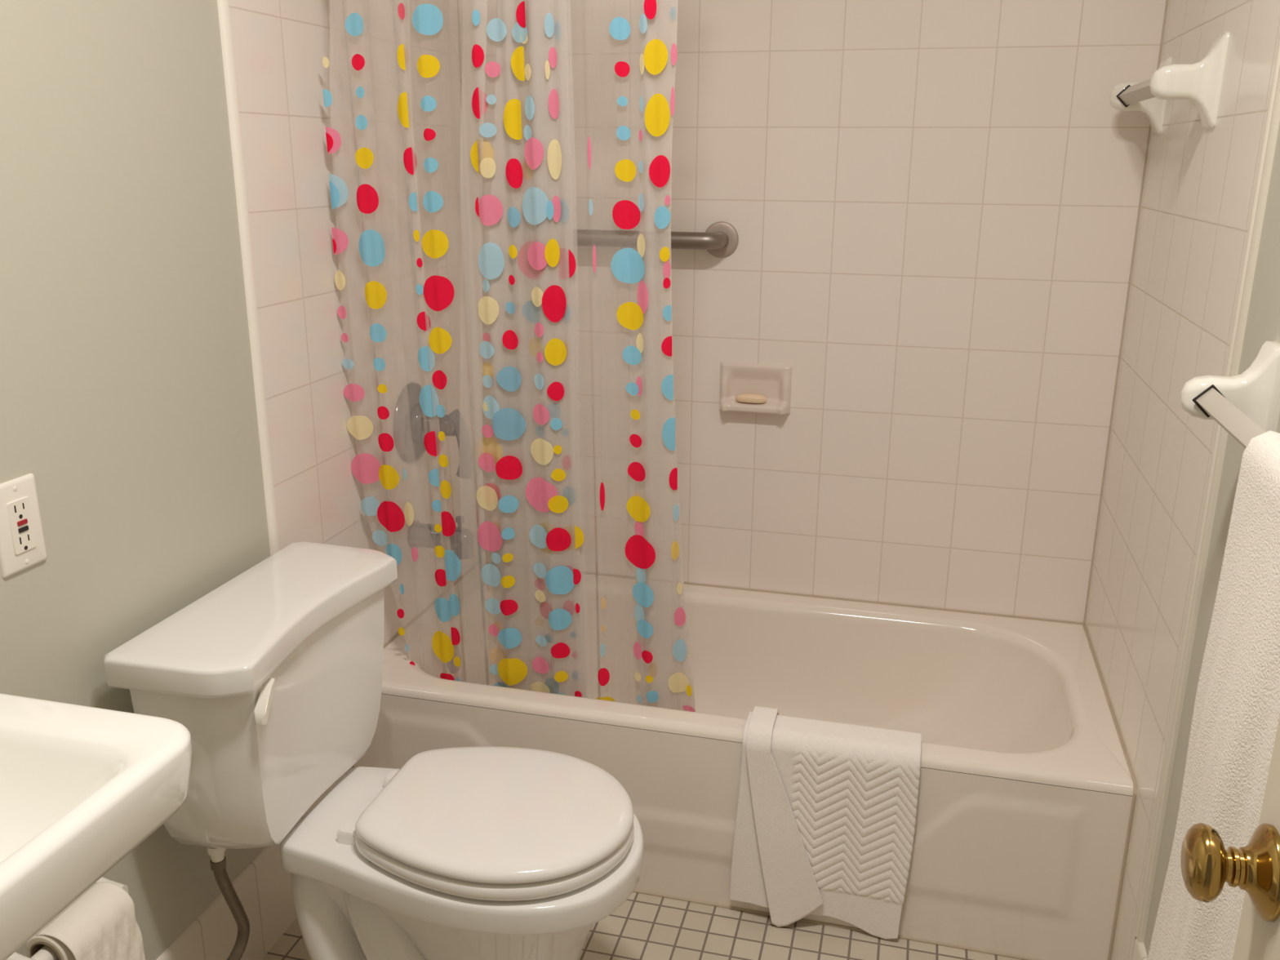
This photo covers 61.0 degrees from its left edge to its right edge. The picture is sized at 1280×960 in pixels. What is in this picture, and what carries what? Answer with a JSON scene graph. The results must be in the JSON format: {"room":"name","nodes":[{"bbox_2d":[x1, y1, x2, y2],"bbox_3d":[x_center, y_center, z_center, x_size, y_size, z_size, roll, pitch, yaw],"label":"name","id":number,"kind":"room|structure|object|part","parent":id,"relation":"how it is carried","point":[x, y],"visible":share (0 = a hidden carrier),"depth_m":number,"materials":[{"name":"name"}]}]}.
{"room":"bathroom","nodes":[
{"label":"bathroom","id":0,"kind":"room"},
{"bbox_2d":[0,0,478,959],"bbox_3d":[-0.776,-0.254,1.470,0.135,2.400,2.400,5,17,14],"label":"wall","id":1,"kind":"structure","parent":0,"point":[127,396],"depth_m":1.64,"materials":[{"name":"paint"}]},
{"bbox_2d":[0,473,47,577],"bbox_3d":[-0.765,0.056,1.343,0.010,0.115,0.070,5,17,14],"label":"wall outlet","id":2,"kind":"object","parent":1,"relation":"attached to","point":[22,541],"visible":1,"depth_m":1.34,"materials":[{"name":"white plastic"}]},
{"bbox_2d":[6,496,35,555],"bbox_3d":[-0.764,0.056,1.342,0.004,0.067,0.034,5,17,14],"label":"receptacle","id":3,"kind":"object","parent":2,"relation":"attached to","point":[20,510],"depth_m":1.34,"materials":[{"name":"white plastic"}]},
{"bbox_2d":[6,876,128,959],"bbox_3d":[-0.756,0.582,1.416,0.076,0.070,0.184,5,17,14],"label":"toilet paper holder","id":4,"kind":"object","parent":1,"relation":"attached to","point":[46,953],"visible":0.15,"depth_m":1.35,"materials":[{"name":"white plastic"}]},
{"bbox_3d":[-0.775,0.603,1.345,0.075,0.070,0.032,5,17,14],"label":"post","id":5,"kind":"part","parent":4,"relation":"part of","materials":[{"name":"white ceramic"}]},
{"bbox_2d":[26,881,145,959],"bbox_3d":[-0.719,0.652,1.430,0.087,0.210,0.112,5,17,14],"label":"toilet paper","id":6,"kind":"object","parent":4,"relation":"on","point":[101,923],"visible":1,"depth_m":1.40,"materials":[{"name":"paper"}]},
{"bbox_3d":[-0.737,0.561,1.486,0.075,0.070,0.032,5,17,14],"label":"post","id":7,"kind":"part","parent":4,"relation":"part of","materials":[{"name":"white ceramic"}]},
{"bbox_2d":[0,693,191,959],"bbox_3d":[-0.687,0.378,0.965,0.386,0.168,0.479,5,17,14],"label":"sink","id":8,"kind":"object","parent":1,"relation":"attached to","point":[82,788],"visible":1,"depth_m":1.06,"materials":[{"name":"white ceramic"}]},
{"bbox_2d":[155,814,304,959],"bbox_3d":[-0.829,0.928,1.365,0.009,0.193,1.530,5,17,14],"label":"baseboard","id":9,"kind":"structure","parent":1,"relation":"attached to","point":[263,888],"depth_m":1.90,"materials":[{"name":"tile"}]},
{"bbox_2d":[217,0,279,555],"bbox_3d":[-0.633,-0.430,1.728,0.010,2.208,0.016,5,17,14],"label":"trim","id":10,"kind":"structure","parent":1,"relation":"attached to","point":[223,5],"depth_m":1.75,"materials":[{"name":"white tile"}]},
{"bbox_3d":[-0.523,-0.459,2.166,0.009,2.400,0.870,5,17,14],"label":"tile panel","id":11,"kind":"part","parent":1,"relation":"part of","materials":[{"name":"white tile"}]},
{"bbox_2d":[393,382,473,479],"bbox_3d":[-0.428,-0.107,2.352,0.145,0.199,0.176,5,17,14],"label":"shower valve","id":12,"kind":"object","parent":1,"relation":"attached to","point":[408,417],"visible":0.88,"depth_m":2.32,"materials":[{"name":"silver metal"}]},
{"bbox_3d":[-0.391,-0.078,2.342,0.064,0.149,0.039,13,21,36],"label":"lever","id":13,"kind":"part","parent":12,"relation":"part of","materials":[{"name":"silver metal"}]},
{"bbox_2d":[407,515,475,559],"bbox_3d":[-0.435,0.121,2.399,0.144,0.094,0.062,5,17,14],"label":"tub spout","id":14,"kind":"object","parent":1,"relation":"attached to","point":[420,535],"visible":0.88,"depth_m":2.38,"materials":[{"name":"silver metal"}]},
{"bbox_3d":[-0.394,0.092,2.380,0.018,0.028,0.018,5,17,14],"label":"diverter knob","id":15,"kind":"part","parent":14,"relation":"part of","materials":[{"name":"silver metal"}]},
{"bbox_3d":[0.138,-1.106,1.548,1.465,0.060,0.060,5,17,14],"label":"curtain rod","id":16,"kind":"object","parent":1,"relation":"attached to","visible":0},
{"bbox_2d":[322,0,695,711],"bbox_3d":[-0.230,-0.344,1.926,0.690,1.721,0.144,5,17,14],"label":"shower curtain","id":17,"kind":"object","parent":16,"relation":"hanging from","point":[627,265],"visible":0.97,"depth_m":1.96,"materials":[{"name":"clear plastic"}]},
{"bbox_2d":[262,892,1022,959],"bbox_3d":[-0.142,1.154,1.134,1.740,0.100,3.720,5,17,14],"label":"floor","id":18,"kind":"structure","parent":0,"point":[645,926],"depth_m":2.00,"materials":[{"name":"tile"}]},
{"bbox_2d":[102,541,643,959],"bbox_3d":[-0.333,0.549,1.695,0.685,0.737,0.486,5,17,14],"label":"toilet","id":19,"kind":"object","parent":18,"relation":"on","point":[273,674],"visible":1,"depth_m":1.60,"materials":[{"name":"white ceramic"}]},
{"bbox_2d":[209,856,249,959],"bbox_3d":[-0.636,0.674,1.647,0.032,0.229,0.099,14,21,38],"label":"supply hose","id":20,"kind":"object","parent":19,"relation":"attached to","point":[219,868],"visible":1,"depth_m":1.66,"materials":[{"name":"grey metal"}]},
{"bbox_3d":[-0.561,0.198,1.653,0.211,0.042,0.486,5,17,14],"label":"tank lid","id":21,"kind":"part","parent":19,"relation":"part of","materials":[{"name":"white ceramic"}]},
{"bbox_3d":[-0.561,0.360,1.700,0.177,0.305,0.450,5,17,14],"label":"tank","id":22,"kind":"part","parent":19,"relation":"part of","materials":[{"name":"white ceramic"}]},
{"bbox_3d":[-0.516,0.302,1.482,0.025,0.042,0.060,-1,17,-4],"label":"flush lever","id":23,"kind":"part","parent":19,"relation":"part of","materials":[{"name":"white plastic"}]},
{"bbox_3d":[-0.265,0.721,1.736,0.546,0.386,0.343,5,17,14],"label":"bowl","id":24,"kind":"part","parent":19,"relation":"part of","materials":[{"name":"white ceramic"}]},
{"bbox_3d":[-0.208,0.496,1.654,0.400,0.023,0.338,5,17,14],"label":"lid","id":25,"kind":"part","parent":19,"relation":"part of","materials":[{"name":"white plastic"}]},
{"bbox_3d":[-0.208,0.523,1.662,0.401,0.024,0.339,5,17,14],"label":"seat","id":26,"kind":"part","parent":19,"relation":"part of","materials":[{"name":"white plastic"}]},
{"bbox_2d":[353,561,1136,959],"bbox_3d":[0.206,0.544,2.361,1.459,0.376,0.686,5,17,14],"label":"bathtub","id":27,"kind":"object","parent":18,"relation":"on","point":[1025,790],"visible":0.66,"depth_m":2.14,"materials":[{"name":"white ceramic"}]},
{"bbox_3d":[-0.427,0.407,2.464,0.031,0.072,0.072,5,17,14],"label":"overflow plate","id":28,"kind":"part","parent":27,"relation":"part of","materials":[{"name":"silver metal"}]},
{"bbox_2d":[729,706,921,939],"bbox_3d":[0.342,0.633,2.018,0.329,0.396,0.144,5,17,14],"label":"bath mat","id":29,"kind":"object","parent":27,"relation":"hanging from","point":[825,823],"visible":1,"depth_m":1.97,"materials":[{"name":"white fabric"}]},
{"bbox_2d":[458,0,1166,622],"bbox_3d":[0.317,-0.538,2.449,1.740,2.400,0.120,5,17,14],"label":"wall","id":30,"kind":"structure","parent":0,"point":[932,206],"depth_m":2.39,"materials":[{"name":"tile"}]},
{"bbox_2d":[511,217,738,257],"bbox_3d":[-0.049,-0.543,2.441,0.533,0.078,0.078,5,17,14],"label":"grab bar","id":31,"kind":"object","parent":30,"relation":"attached to","point":[721,238],"visible":0.9,"depth_m":2.41,"materials":[{"name":"metal"}]},
{"bbox_2d":[719,361,792,414],"bbox_3d":[0.259,-0.205,2.475,0.165,0.115,0.048,5,17,14],"label":"soap dish","id":32,"kind":"object","parent":30,"relation":"attached to","point":[772,381],"visible":0.97,"depth_m":2.48,"materials":[{"name":"ceramic"}]},
{"bbox_2d":[735,393,766,403],"bbox_3d":[0.254,-0.187,2.482,0.072,0.018,0.027,5,17,14],"label":"soap bar","id":33,"kind":"object","parent":32,"relation":"in","point":[743,397],"visible":1,"depth_m":2.47,"materials":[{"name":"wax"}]},
{"bbox_2d":[457,0,1168,623],"bbox_3d":[0.300,-0.701,2.340,1.469,2.024,0.005,5,17,14],"label":"trim","id":34,"kind":"structure","parent":30,"relation":"attached to","point":[1166,1],"depth_m":2.40,"materials":[{"name":"tile"}]},
{"bbox_2d":[1084,0,1279,959],"bbox_3d":[0.775,-0.130,1.088,0.140,2.400,2.400,5,17,14],"label":"wall","id":35,"kind":"structure","parent":0,"point":[1199,183],"depth_m":1.75,"materials":[{"name":"paint"}]},
{"bbox_2d":[1132,937,1147,959],"bbox_3d":[0.599,1.036,1.034,0.009,0.193,1.571,5,17,14],"label":"baseboard","id":36,"kind":"structure","parent":35,"relation":"attached to","point":[1140,952],"depth_m":1.72,"materials":[{"name":"tile"}]},
{"bbox_2d":[1109,32,1229,134],"bbox_3d":[0.895,-0.671,1.871,0.102,0.136,0.488,5,17,14],"label":"towel bar","id":37,"kind":"object","parent":35,"relation":"attached to","point":[1199,83],"visible":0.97,"depth_m":1.66,"materials":[{"name":"white ceramic"}]},
{"bbox_2d":[1115,84,1130,106],"bbox_3d":[0.920,-0.724,2.050,0.040,0.040,0.002,5,17,14],"label":"socket","id":38,"kind":"object","parent":37,"relation":"attached to","point":[1120,89],"depth_m":2.05,"materials":[{"name":"white ceramic"}]},
{"bbox_3d":[0.948,-0.728,2.066,0.102,0.136,0.068,5,17,14],"label":"post","id":39,"kind":"part","parent":37,"relation":"part of","materials":[{"name":"white ceramic"}]},
{"bbox_3d":[0.842,-0.613,1.676,0.102,0.136,0.068,5,17,14],"label":"post","id":40,"kind":"part","parent":37,"relation":"part of","materials":[{"name":"white ceramic"}]},
{"bbox_2d":[1133,35,1279,942],"bbox_3d":[0.804,-0.328,1.421,0.012,2.210,0.029,5,17,14],"label":"trim","id":41,"kind":"structure","parent":35,"relation":"attached to","point":[1273,118],"depth_m":1.52,"materials":[{"name":"tile"}]},
{"bbox_2d":[1180,341,1279,448],"bbox_3d":[0.647,-0.025,1.073,0.102,0.136,0.608,5,17,14],"label":"towel bar","id":42,"kind":"object","parent":35,"relation":"attached to","point":[1246,405],"visible":0.88,"depth_m":1.29,"materials":[{"name":"white ceramic"}]},
{"bbox_2d":[1192,384,1223,417],"bbox_3d":[0.686,-0.095,1.308,0.040,0.040,0.002,5,17,14],"label":"socket","id":43,"kind":"object","parent":42,"relation":"attached to","point":[1200,392],"depth_m":1.31,"materials":[{"name":"white ceramic"}]},
{"bbox_2d":[1146,430,1279,959],"bbox_3d":[0.574,0.467,1.111,0.088,1.013,0.276,5,17,14],"label":"towel","id":44,"kind":"object","parent":42,"relation":"hanging from","point":[1236,713],"visible":0.77,"depth_m":1.03,"materials":[{"name":"white fabric"}]},
{"bbox_3d":[-0.312,0.151,0.118,1.740,2.400,0.100,5,17,14],"label":"wall","id":45,"kind":"structure","parent":0,"visible":0},
{"bbox_2d":[1180,715,1279,959],"bbox_3d":[0.337,0.254,0.414,0.088,2.018,0.702,5,17,14],"label":"door","id":46,"kind":"structure","parent":45,"relation":"in","point":[1206,864],"depth_m":0.73,"materials":[{"name":"beige paint"}]},
{"bbox_3d":[0.384,0.261,0.741,0.025,0.051,0.051,5,17,14],"label":"knob","id":47,"kind":"part","parent":46,"relation":"part of","materials":[{"name":"gold metal"}]}
]}

